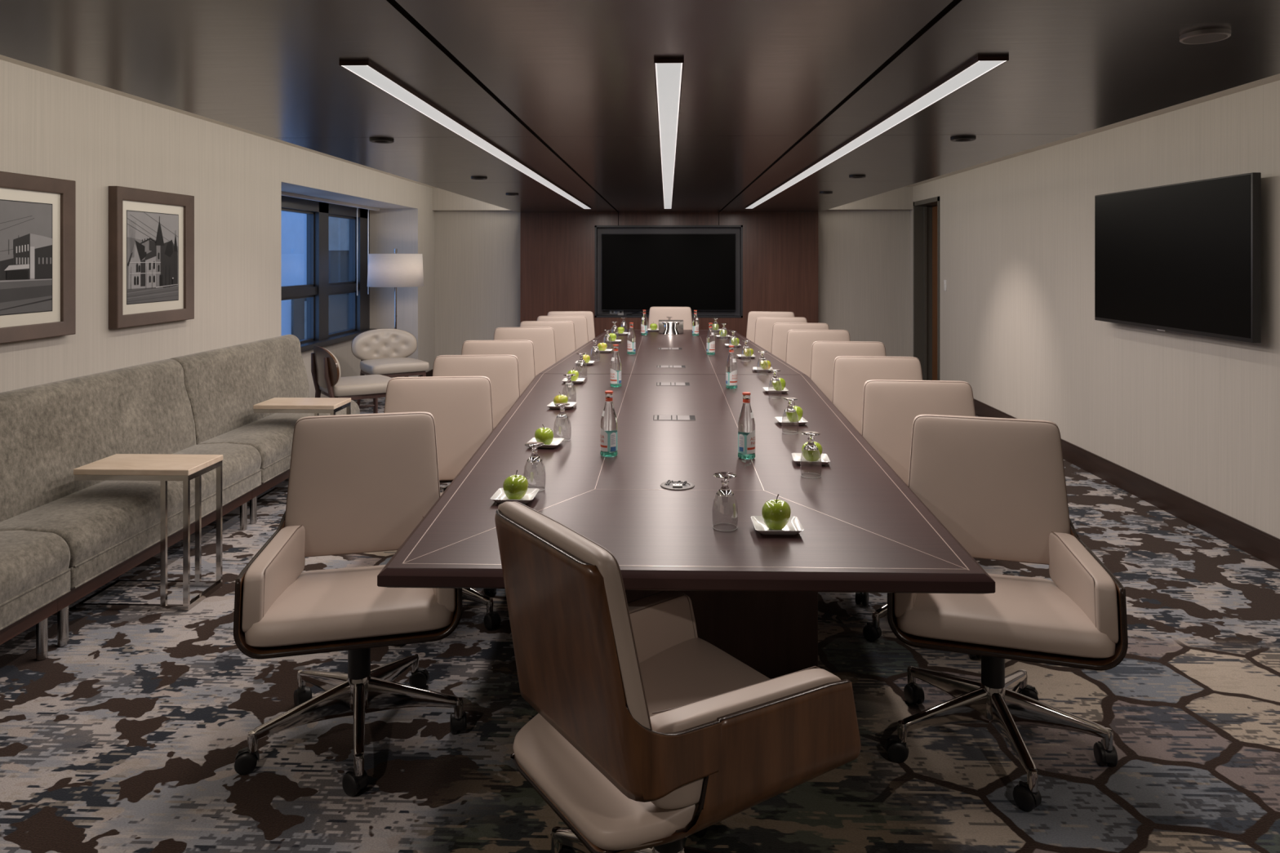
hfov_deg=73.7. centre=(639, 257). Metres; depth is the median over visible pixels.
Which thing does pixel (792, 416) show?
apple
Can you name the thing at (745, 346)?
water goblet
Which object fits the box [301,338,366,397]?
wall
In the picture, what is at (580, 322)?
chair
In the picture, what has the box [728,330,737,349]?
water goblet
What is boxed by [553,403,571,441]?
water goblet
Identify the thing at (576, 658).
cushion
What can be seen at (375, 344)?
cushion
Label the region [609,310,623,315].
outlet plate
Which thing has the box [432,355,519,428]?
cushion
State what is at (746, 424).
water bottle
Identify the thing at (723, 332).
apple
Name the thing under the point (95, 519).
seat cushion
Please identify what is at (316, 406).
side table
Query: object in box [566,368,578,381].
apple
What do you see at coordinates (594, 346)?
water goblet
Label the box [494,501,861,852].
chair
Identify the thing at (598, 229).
trim
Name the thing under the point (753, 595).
conference table
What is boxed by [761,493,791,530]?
apple
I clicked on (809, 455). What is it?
apple
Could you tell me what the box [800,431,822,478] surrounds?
water goblet
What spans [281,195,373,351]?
window
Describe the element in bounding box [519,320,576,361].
chair
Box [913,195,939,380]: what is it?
door
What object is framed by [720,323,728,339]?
water goblet
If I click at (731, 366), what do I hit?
water bottle
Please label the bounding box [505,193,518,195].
recessed light
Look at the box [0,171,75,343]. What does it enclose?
framed photograph
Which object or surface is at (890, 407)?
cushion
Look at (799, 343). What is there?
chair
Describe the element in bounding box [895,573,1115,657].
seat cushion
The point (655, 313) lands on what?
chair
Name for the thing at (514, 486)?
apple
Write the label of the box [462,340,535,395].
cushion
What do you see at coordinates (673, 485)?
socket
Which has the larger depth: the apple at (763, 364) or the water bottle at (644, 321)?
the water bottle at (644, 321)
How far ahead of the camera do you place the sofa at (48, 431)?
3.77 m
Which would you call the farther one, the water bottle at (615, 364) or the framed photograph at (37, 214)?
the water bottle at (615, 364)
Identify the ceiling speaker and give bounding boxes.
[1178,27,1231,44]
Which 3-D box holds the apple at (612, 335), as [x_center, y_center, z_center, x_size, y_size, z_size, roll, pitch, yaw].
[-0.249,0.698,7.577,0.080,0.090,0.080,0,0,39]
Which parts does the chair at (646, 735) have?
leg, armrest, armrest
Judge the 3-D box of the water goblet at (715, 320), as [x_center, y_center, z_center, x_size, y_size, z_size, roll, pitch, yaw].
[0.751,0.676,8.500,0.072,0.147,0.072,0,0,2]
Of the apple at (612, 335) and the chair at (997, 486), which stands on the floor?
the chair at (997, 486)
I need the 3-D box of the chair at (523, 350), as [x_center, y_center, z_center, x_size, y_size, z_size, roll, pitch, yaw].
[-0.893,1.021,5.340,0.672,0.957,0.667,0,0,2]
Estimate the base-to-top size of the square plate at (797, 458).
0.018 m
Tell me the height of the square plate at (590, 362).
0.018 m
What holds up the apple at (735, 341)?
on the square plate at (726, 344)
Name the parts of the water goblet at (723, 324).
stem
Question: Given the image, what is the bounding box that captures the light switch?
[943,280,946,290]
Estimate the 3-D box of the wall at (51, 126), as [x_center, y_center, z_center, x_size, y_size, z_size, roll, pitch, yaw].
[-3.049,0.320,4.600,0.610,2.360,12.200,0,0,2]
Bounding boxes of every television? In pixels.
[601,233,735,311]
[1094,172,1261,342]
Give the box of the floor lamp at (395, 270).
[367,248,423,397]
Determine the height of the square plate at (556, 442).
0.018 m
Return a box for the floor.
[0,397,1279,852]
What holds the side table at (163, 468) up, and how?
on the floor
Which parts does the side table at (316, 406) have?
floor frame, frame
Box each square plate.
[490,488,539,504]
[526,437,564,448]
[546,401,577,409]
[561,377,585,383]
[574,360,595,364]
[595,348,612,352]
[606,339,621,342]
[614,332,628,335]
[647,328,658,331]
[715,335,730,337]
[724,343,740,346]
[736,354,755,358]
[751,515,804,535]
[752,366,773,372]
[762,386,788,393]
[774,417,808,425]
[791,453,830,465]
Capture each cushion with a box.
[0,359,195,522]
[0,443,261,567]
[0,530,70,604]
[168,334,310,444]
[197,400,359,468]
[244,564,453,647]
[284,411,440,556]
[319,374,391,396]
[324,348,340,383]
[351,328,417,360]
[360,357,429,374]
[384,376,493,479]
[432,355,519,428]
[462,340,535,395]
[497,501,650,728]
[512,637,769,850]
[861,379,974,485]
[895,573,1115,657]
[907,414,1070,564]
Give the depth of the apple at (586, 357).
5.99 m
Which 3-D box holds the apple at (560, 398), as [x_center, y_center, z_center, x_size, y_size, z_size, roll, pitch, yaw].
[-0.394,0.705,4.243,0.073,0.077,0.072,0,0,-1]
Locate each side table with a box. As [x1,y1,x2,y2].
[73,453,222,611]
[253,397,351,503]
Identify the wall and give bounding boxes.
[0,59,435,392]
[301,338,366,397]
[431,186,912,358]
[910,80,1279,538]
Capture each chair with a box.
[233,411,466,796]
[311,346,391,413]
[351,328,429,413]
[383,376,500,645]
[432,355,519,482]
[441,340,535,492]
[493,327,556,375]
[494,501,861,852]
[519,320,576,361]
[537,315,588,349]
[546,311,595,341]
[648,306,692,329]
[746,311,794,342]
[754,316,807,352]
[770,322,829,361]
[785,329,850,377]
[809,341,886,401]
[831,355,922,434]
[854,379,981,658]
[884,414,1128,812]
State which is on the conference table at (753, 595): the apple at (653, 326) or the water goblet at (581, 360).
the water goblet at (581, 360)
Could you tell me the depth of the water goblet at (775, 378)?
4.57 m
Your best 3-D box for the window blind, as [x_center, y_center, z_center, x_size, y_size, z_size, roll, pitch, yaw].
[-3.081,-0.080,8.138,0.061,0.979,3.370,0,0,2]
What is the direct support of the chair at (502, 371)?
on the floor
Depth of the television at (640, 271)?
10.39 m
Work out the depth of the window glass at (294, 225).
13.83 m
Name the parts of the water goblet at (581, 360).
stem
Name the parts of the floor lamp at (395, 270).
lamp shade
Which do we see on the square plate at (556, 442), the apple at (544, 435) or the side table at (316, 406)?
the apple at (544, 435)
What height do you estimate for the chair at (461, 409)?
0.950 m
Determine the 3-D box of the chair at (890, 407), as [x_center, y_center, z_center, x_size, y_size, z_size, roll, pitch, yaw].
[1.231,1.021,3.501,0.685,0.957,0.678,0,0,6]
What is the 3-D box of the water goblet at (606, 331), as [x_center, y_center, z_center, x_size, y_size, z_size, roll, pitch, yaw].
[-0.274,0.676,7.144,0.072,0.147,0.072,0,0,2]
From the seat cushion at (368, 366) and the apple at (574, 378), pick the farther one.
the seat cushion at (368, 366)
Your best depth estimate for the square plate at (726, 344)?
7.15 m
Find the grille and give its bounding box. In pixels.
[1182,34,1227,43]
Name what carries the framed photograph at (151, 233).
attached to the wall at (51, 126)
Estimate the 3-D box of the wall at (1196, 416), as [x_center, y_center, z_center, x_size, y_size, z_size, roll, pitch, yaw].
[3.153,0.320,4.401,0.100,2.360,12.200,0,0,2]
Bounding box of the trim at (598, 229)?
[594,225,742,317]
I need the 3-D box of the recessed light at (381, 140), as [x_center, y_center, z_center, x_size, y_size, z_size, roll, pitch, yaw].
[-1.211,-0.549,4.001,0.112,0.012,0.112,0,0,2]
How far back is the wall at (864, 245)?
10.45 m
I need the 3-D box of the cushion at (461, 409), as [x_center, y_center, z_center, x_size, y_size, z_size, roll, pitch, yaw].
[-0.912,0.768,3.860,0.519,0.451,0.128,0,0,-5]
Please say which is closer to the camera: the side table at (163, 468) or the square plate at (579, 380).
the side table at (163, 468)
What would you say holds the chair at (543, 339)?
on the floor
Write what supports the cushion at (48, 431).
on the sofa at (48, 431)
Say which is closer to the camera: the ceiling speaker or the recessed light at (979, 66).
the ceiling speaker
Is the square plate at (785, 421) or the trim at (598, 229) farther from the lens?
the trim at (598, 229)
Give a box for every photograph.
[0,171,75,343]
[108,186,194,328]
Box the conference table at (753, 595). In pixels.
[377,329,995,679]
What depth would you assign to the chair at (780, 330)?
7.09 m
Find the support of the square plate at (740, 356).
on the conference table at (753, 595)
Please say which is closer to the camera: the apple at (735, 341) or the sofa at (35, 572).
the sofa at (35, 572)
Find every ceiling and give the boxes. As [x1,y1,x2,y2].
[0,0,1279,212]
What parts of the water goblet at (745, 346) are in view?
stem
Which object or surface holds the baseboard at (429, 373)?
attached to the wall at (51, 126)
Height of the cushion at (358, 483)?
0.451 m
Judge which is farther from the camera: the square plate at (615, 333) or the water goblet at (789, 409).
the square plate at (615, 333)
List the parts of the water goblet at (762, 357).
stem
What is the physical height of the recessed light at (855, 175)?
0.012 m
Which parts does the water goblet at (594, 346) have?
stem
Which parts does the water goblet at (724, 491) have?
stem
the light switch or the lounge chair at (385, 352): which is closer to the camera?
the lounge chair at (385, 352)
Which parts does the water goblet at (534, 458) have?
stem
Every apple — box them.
[502,470,528,499]
[534,424,553,444]
[553,391,568,406]
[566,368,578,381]
[582,354,590,363]
[597,342,607,351]
[607,332,616,341]
[617,326,624,333]
[649,322,657,329]
[712,324,719,329]
[719,329,727,336]
[730,337,739,345]
[743,348,753,356]
[760,358,771,369]
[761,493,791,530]
[772,374,786,391]
[786,402,803,422]
[801,441,822,461]
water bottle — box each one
[600,390,617,457]
[609,344,621,386]
[626,322,635,354]
[640,309,648,335]
[692,310,698,335]
[706,323,715,355]
[725,345,737,389]
[737,391,755,459]
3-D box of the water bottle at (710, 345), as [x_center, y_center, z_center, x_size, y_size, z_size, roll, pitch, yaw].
[0.547,0.627,6.607,0.067,0.246,0.067,0,0,42]
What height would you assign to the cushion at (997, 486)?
0.451 m
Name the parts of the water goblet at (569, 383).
stem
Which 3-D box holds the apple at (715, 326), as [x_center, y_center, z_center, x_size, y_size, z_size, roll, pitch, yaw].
[0.769,0.699,8.715,0.079,0.089,0.079,0,0,-7]
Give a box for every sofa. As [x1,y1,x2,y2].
[0,359,261,647]
[0,530,71,661]
[168,334,359,524]
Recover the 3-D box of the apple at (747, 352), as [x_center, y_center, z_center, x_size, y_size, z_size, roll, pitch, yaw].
[0.817,0.704,6.414,0.075,0.079,0.075,0,0,28]
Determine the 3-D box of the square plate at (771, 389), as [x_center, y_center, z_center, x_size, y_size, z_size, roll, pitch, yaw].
[0.755,0.740,4.758,0.131,0.018,0.131,0,0,0]
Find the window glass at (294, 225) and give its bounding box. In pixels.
[281,210,349,340]
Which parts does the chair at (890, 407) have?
leg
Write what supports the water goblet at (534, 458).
on the conference table at (753, 595)
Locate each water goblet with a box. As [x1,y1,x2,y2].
[523,441,546,491]
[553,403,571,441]
[562,373,576,402]
[575,352,586,377]
[590,340,599,360]
[604,329,611,347]
[621,317,627,329]
[711,471,737,531]
[712,318,719,333]
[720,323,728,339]
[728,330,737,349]
[741,340,751,361]
[756,351,768,374]
[768,369,782,398]
[781,397,798,434]
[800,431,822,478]
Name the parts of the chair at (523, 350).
leg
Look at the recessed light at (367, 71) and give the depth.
3.26 m
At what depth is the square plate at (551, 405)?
4.22 m
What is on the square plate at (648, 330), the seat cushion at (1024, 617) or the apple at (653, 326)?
the apple at (653, 326)
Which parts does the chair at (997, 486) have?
armrest, leg, leg, leg, leg, armrest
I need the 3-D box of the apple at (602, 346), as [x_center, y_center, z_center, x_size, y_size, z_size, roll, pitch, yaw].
[-0.302,0.701,6.793,0.080,0.084,0.079,0,0,-44]
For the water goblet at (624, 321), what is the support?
on the conference table at (753, 595)
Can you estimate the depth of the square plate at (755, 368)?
5.60 m
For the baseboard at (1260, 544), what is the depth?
4.95 m
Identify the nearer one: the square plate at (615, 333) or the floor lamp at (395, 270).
the square plate at (615, 333)
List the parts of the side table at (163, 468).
frame, floor frame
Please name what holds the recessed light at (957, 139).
in the ceiling at (566, 88)
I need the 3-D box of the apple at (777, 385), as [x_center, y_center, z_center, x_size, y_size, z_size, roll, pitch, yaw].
[0.777,0.700,4.780,0.076,0.086,0.077,0,0,-42]
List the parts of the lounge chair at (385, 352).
leg, panel, seat rail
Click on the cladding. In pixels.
(780, 249)
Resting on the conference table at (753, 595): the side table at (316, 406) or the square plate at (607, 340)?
the square plate at (607, 340)
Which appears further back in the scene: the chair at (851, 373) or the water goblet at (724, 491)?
the chair at (851, 373)
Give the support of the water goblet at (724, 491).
on the conference table at (753, 595)
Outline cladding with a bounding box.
[520,212,817,337]
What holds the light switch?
attached to the wall at (1196, 416)
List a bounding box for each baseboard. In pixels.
[417,368,432,377]
[973,398,1279,569]
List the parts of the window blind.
blind rail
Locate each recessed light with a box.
[338,61,591,208]
[368,137,394,143]
[471,176,487,179]
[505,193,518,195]
[653,58,684,208]
[745,56,1008,208]
[819,191,832,194]
[848,174,866,177]
[950,136,976,142]
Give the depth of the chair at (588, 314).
8.64 m
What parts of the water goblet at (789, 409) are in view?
stem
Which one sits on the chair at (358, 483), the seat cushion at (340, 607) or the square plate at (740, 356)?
the seat cushion at (340, 607)
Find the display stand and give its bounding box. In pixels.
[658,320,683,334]
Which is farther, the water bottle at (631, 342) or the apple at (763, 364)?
the water bottle at (631, 342)
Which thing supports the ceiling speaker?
attached to the ceiling at (566, 88)
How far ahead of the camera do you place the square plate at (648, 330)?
8.67 m
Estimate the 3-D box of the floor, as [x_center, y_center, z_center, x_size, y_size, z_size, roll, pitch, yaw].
[-0.005,1.550,4.503,7.100,0.100,12.400,0,0,2]
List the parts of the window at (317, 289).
sash, sash, sill, sash, sash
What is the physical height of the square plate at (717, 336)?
0.018 m
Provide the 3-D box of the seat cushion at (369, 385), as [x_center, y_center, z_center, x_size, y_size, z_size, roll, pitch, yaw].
[-2.374,1.069,7.192,0.540,0.102,0.580,0,0,-35]
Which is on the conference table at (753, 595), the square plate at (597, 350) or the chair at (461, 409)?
the square plate at (597, 350)
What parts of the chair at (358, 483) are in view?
armrest, leg, leg, leg, leg, armrest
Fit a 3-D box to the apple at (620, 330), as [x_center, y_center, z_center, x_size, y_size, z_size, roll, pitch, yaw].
[-0.188,0.701,8.325,0.074,0.084,0.075,0,0,-37]
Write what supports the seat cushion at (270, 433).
on the sofa at (223, 385)
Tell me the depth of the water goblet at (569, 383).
4.39 m
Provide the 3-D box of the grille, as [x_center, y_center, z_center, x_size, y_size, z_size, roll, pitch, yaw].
[1.401,-0.543,2.116,0.094,0.001,0.094,0,0,2]
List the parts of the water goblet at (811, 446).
stem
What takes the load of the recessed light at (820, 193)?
in the ceiling at (566, 88)
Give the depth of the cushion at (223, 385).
5.31 m
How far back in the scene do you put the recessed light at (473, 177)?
5.85 m
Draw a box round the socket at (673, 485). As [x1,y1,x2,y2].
[672,484,682,487]
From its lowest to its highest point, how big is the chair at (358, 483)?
0.957 m
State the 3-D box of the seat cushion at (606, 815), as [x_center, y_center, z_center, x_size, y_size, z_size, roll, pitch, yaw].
[0.065,1.053,1.907,0.604,0.115,0.571,0,0,-34]
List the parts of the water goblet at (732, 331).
stem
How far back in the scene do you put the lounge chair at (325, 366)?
6.97 m
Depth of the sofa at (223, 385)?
5.19 m
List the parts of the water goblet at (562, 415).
stem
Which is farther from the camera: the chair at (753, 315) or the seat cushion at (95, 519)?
the chair at (753, 315)
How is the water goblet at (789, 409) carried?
on the conference table at (753, 595)
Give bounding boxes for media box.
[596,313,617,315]
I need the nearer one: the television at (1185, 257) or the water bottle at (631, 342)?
the television at (1185, 257)
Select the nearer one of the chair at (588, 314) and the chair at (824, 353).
the chair at (824, 353)
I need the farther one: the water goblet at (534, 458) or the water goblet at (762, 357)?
the water goblet at (762, 357)
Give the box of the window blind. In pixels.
[281,191,379,295]
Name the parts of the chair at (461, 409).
leg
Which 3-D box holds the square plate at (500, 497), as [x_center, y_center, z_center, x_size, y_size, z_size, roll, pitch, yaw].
[-0.386,0.740,2.644,0.131,0.018,0.131,0,0,4]
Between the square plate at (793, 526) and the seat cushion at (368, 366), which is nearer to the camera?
the square plate at (793, 526)
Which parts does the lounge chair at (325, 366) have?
leg, panel, leg, seat rail, leg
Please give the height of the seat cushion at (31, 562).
0.152 m
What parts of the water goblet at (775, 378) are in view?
stem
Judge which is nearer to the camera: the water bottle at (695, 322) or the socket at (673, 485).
the socket at (673, 485)
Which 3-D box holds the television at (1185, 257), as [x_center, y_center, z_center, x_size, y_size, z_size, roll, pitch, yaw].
[3.065,0.003,4.929,0.110,0.839,1.540,0,0,2]
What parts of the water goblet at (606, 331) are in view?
stem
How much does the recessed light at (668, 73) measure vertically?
0.012 m
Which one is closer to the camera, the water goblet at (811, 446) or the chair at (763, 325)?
the water goblet at (811, 446)

